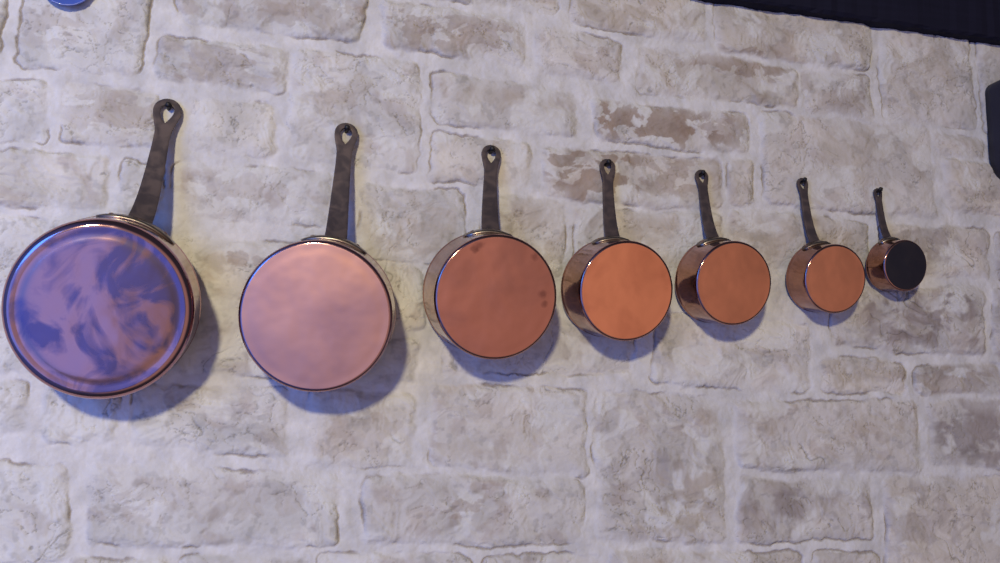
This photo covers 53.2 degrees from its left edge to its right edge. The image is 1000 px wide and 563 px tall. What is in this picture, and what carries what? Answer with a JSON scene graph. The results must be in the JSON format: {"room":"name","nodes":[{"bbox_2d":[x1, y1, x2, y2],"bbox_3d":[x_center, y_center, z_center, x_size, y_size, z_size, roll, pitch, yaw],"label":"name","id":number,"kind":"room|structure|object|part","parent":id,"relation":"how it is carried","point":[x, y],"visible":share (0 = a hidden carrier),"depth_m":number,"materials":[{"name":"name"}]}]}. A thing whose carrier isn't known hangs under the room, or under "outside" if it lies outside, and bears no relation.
{"room":"kitchen","nodes":[
{"label":"kitchen","id":0,"kind":"room"},
{"bbox_2d":[0,0,999,562],"bbox_3d":[0.238,0.062,2.026,4.100,2.450,0.021,3,-10,-13],"label":"wall","id":1,"kind":"structure","parent":0,"point":[869,431],"depth_m":1.99,"materials":[{"name":"brick"}]},
{"bbox_2d":[50,0,85,5],"bbox_3d":[-0.804,-0.558,1.857,0.100,0.100,0.016,3,-10,-13],"label":"wall plate","id":2,"kind":"object","parent":1,"relation":"attached to","point":[60,2],"visible":1,"depth_m":1.85,"materials":[{"name":"blue ceramic"}]},
{"bbox_2d":[165,102,171,110],"bbox_3d":[-0.625,-0.326,1.886,0.012,0.012,0.058,3,-10,-13],"label":"nail","id":3,"kind":"object","parent":1,"relation":"attached to","point":[167,104],"visible":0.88,"depth_m":1.86,"materials":[{"name":"black metal"}]},
{"bbox_2d":[1,99,200,398],"bbox_3d":[-0.671,-0.081,1.728,0.310,0.566,0.183,4,-10,-15],"label":"copper saucepan","id":4,"kind":"object","parent":3,"relation":"hanging from","point":[100,306],"visible":1,"depth_m":1.65,"materials":[{"name":"metal"}]},
{"bbox_3d":[-0.632,-0.091,1.737,0.133,0.049,0.046,3,3,-13],"label":"mounting plate","id":5,"kind":"part","parent":4,"relation":"part of","materials":[{"name":"metal"}]},
{"bbox_3d":[-0.622,-0.220,1.806,0.051,0.264,0.110,1,-9,-1],"label":"handle","id":6,"kind":"part","parent":4,"relation":"part of","materials":[{"name":"metal"}]},
{"bbox_2d":[238,123,395,391],"bbox_3d":[-0.321,-0.063,1.813,0.272,0.528,0.182,2,-10,-7],"label":"copper saucepan","id":7,"kind":"object","parent":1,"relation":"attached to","point":[318,312],"visible":1,"depth_m":1.73,"materials":[{"name":"metal"}]},
{"bbox_3d":[-0.302,-0.068,1.818,0.120,0.034,0.047,2,3,-5],"label":"mounting plate","id":8,"kind":"part","parent":7,"relation":"part of","materials":[{"name":"metal"}]},
{"bbox_3d":[-0.298,-0.191,1.882,0.045,0.251,0.095,1,-9,-3],"label":"handle","id":9,"kind":"part","parent":7,"relation":"part of","materials":[{"name":"metal"}]},
{"bbox_2d":[344,125,349,132],"bbox_3d":[-0.302,-0.293,1.958,0.011,0.012,0.063,3,-10,-13],"label":"nail","id":10,"kind":"object","parent":1,"relation":"attached to","point":[347,127],"visible":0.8,"depth_m":1.93,"materials":[{"name":"black metal"}]},
{"bbox_2d":[489,146,494,153],"bbox_3d":[-0.022,-0.260,2.020,0.011,0.012,0.064,3,-10,-13],"label":"nail","id":11,"kind":"object","parent":1,"relation":"attached to","point":[492,148],"visible":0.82,"depth_m":1.99,"materials":[{"name":"black metal"}]},
{"bbox_2d":[423,145,555,359],"bbox_3d":[-0.018,-0.070,1.894,0.236,0.440,0.165,3,-10,-13],"label":"copper saucepan","id":12,"kind":"object","parent":11,"relation":"hanging from","point":[488,292],"visible":0.99,"depth_m":1.82,"materials":[{"name":"metal"}]},
{"bbox_3d":[-0.017,-0.089,1.905,0.109,0.022,0.046,3,3,-14],"label":"mounting plate","id":13,"kind":"part","parent":12,"relation":"part of","materials":[{"name":"metal"}]},
{"bbox_3d":[-0.017,-0.183,1.956,0.039,0.195,0.079,2,-9,-4],"label":"handle","id":14,"kind":"part","parent":12,"relation":"part of","materials":[{"name":"metal"}]},
{"bbox_2d":[604,159,611,166],"bbox_3d":[0.216,-0.240,2.075,0.011,0.012,0.067,3,-10,-13],"label":"nail","id":15,"kind":"object","parent":1,"relation":"attached to","point":[608,161],"visible":0.72,"depth_m":2.05,"materials":[{"name":"black metal"}]},
{"bbox_2d":[561,159,672,340],"bbox_3d":[0.231,-0.071,1.972,0.198,0.385,0.140,4,-10,-16],"label":"copper saucepan","id":16,"kind":"object","parent":15,"relation":"hanging from","point":[615,287],"visible":1,"depth_m":1.91,"materials":[{"name":"metal"}]},
{"bbox_3d":[0.223,-0.168,2.022,0.033,0.178,0.055,3,-10,-9],"label":"handle","id":17,"kind":"part","parent":16,"relation":"part of","materials":[{"name":"metal"}]},
{"bbox_3d":[0.225,-0.081,1.982,0.090,0.020,0.041,4,2,-15],"label":"mounting plate","id":18,"kind":"part","parent":16,"relation":"part of","materials":[{"name":"metal"}]},
{"bbox_2d":[699,170,705,176],"bbox_3d":[0.422,-0.225,2.126,0.011,0.011,0.060,3,-10,-13],"label":"nail","id":19,"kind":"object","parent":1,"relation":"attached to","point":[703,172],"visible":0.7,"depth_m":2.10,"materials":[{"name":"black metal"}]},
{"bbox_2d":[675,170,770,324],"bbox_3d":[0.452,-0.077,2.036,0.173,0.339,0.120,3,-10,-15],"label":"copper saucepan","id":20,"kind":"object","parent":19,"relation":"hanging from","point":[719,280],"visible":1,"depth_m":1.98,"materials":[{"name":"metal"}]},
{"bbox_3d":[0.430,-0.160,2.078,0.029,0.163,0.054,4,-10,-15],"label":"handle","id":21,"kind":"part","parent":20,"relation":"part of","materials":[{"name":"metal"}]},
{"bbox_3d":[0.438,-0.080,2.041,0.078,0.024,0.035,4,1,-16],"label":"mounting plate","id":22,"kind":"part","parent":20,"relation":"part of","materials":[{"name":"metal"}]},
{"bbox_2d":[698,0,999,45],"bbox_3d":[1.257,-0.701,2.399,2.030,0.356,0.068,3,-10,-13],"label":"ceiling","id":23,"kind":"structure","parent":1,"relation":"attached to","point":[974,21],"depth_m":2.27,"materials":[{"name":"brown wood"}]},
{"bbox_2d":[985,80,999,178],"bbox_3d":[1.239,-0.349,2.266,0.200,0.241,0.133,3,-10,-13],"label":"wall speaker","id":24,"kind":"object","parent":1,"relation":"attached to","point":[992,92],"visible":1,"depth_m":2.29,"materials":[{"name":"black plastic"}]},
{"bbox_3d":[0.649,-0.214,2.177,0.010,0.012,0.065,3,-10,-13],"label":"nail","id":25,"kind":"object","parent":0,"visible":0},
{"bbox_2d":[786,178,864,312],"bbox_3d":[0.686,-0.080,2.110,0.148,0.301,0.097,3,-10,-15],"label":"copper saucepan","id":26,"kind":"object","parent":25,"relation":"hanging from","point":[822,276],"visible":1,"depth_m":2.07,"materials":[{"name":"metal"}]},
{"bbox_3d":[0.660,-0.151,2.137,0.025,0.152,0.042,6,-11,-29],"label":"handle","id":27,"kind":"part","parent":26,"relation":"part of","materials":[{"name":"metal"}]},
{"bbox_3d":[0.669,-0.075,2.112,0.066,0.024,0.028,3,1,-14],"label":"mounting plate","id":28,"kind":"part","parent":26,"relation":"part of","materials":[{"name":"metal"}]},
{"bbox_3d":[0.828,-0.197,2.219,0.011,0.011,0.065,3,-10,-13],"label":"nail","id":29,"kind":"object","parent":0,"visible":0},
{"bbox_2d":[866,188,926,291],"bbox_3d":[0.854,-0.093,2.158,0.113,0.236,0.075,4,-10,-17],"label":"copper saucepan","id":30,"kind":"object","parent":29,"relation":"hanging from","point":[893,263],"visible":1,"depth_m":2.12,"materials":[{"name":"metal"}]},
{"bbox_3d":[0.836,-0.147,2.183,0.020,0.122,0.032,5,-10,-21],"label":"handle","id":31,"kind":"part","parent":30,"relation":"part of","materials":[{"name":"metal"}]},
{"bbox_3d":[0.842,-0.088,2.161,0.051,0.020,0.023,4,0,-17],"label":"mounting plate","id":32,"kind":"part","parent":30,"relation":"part of","materials":[{"name":"metal"}]}
]}

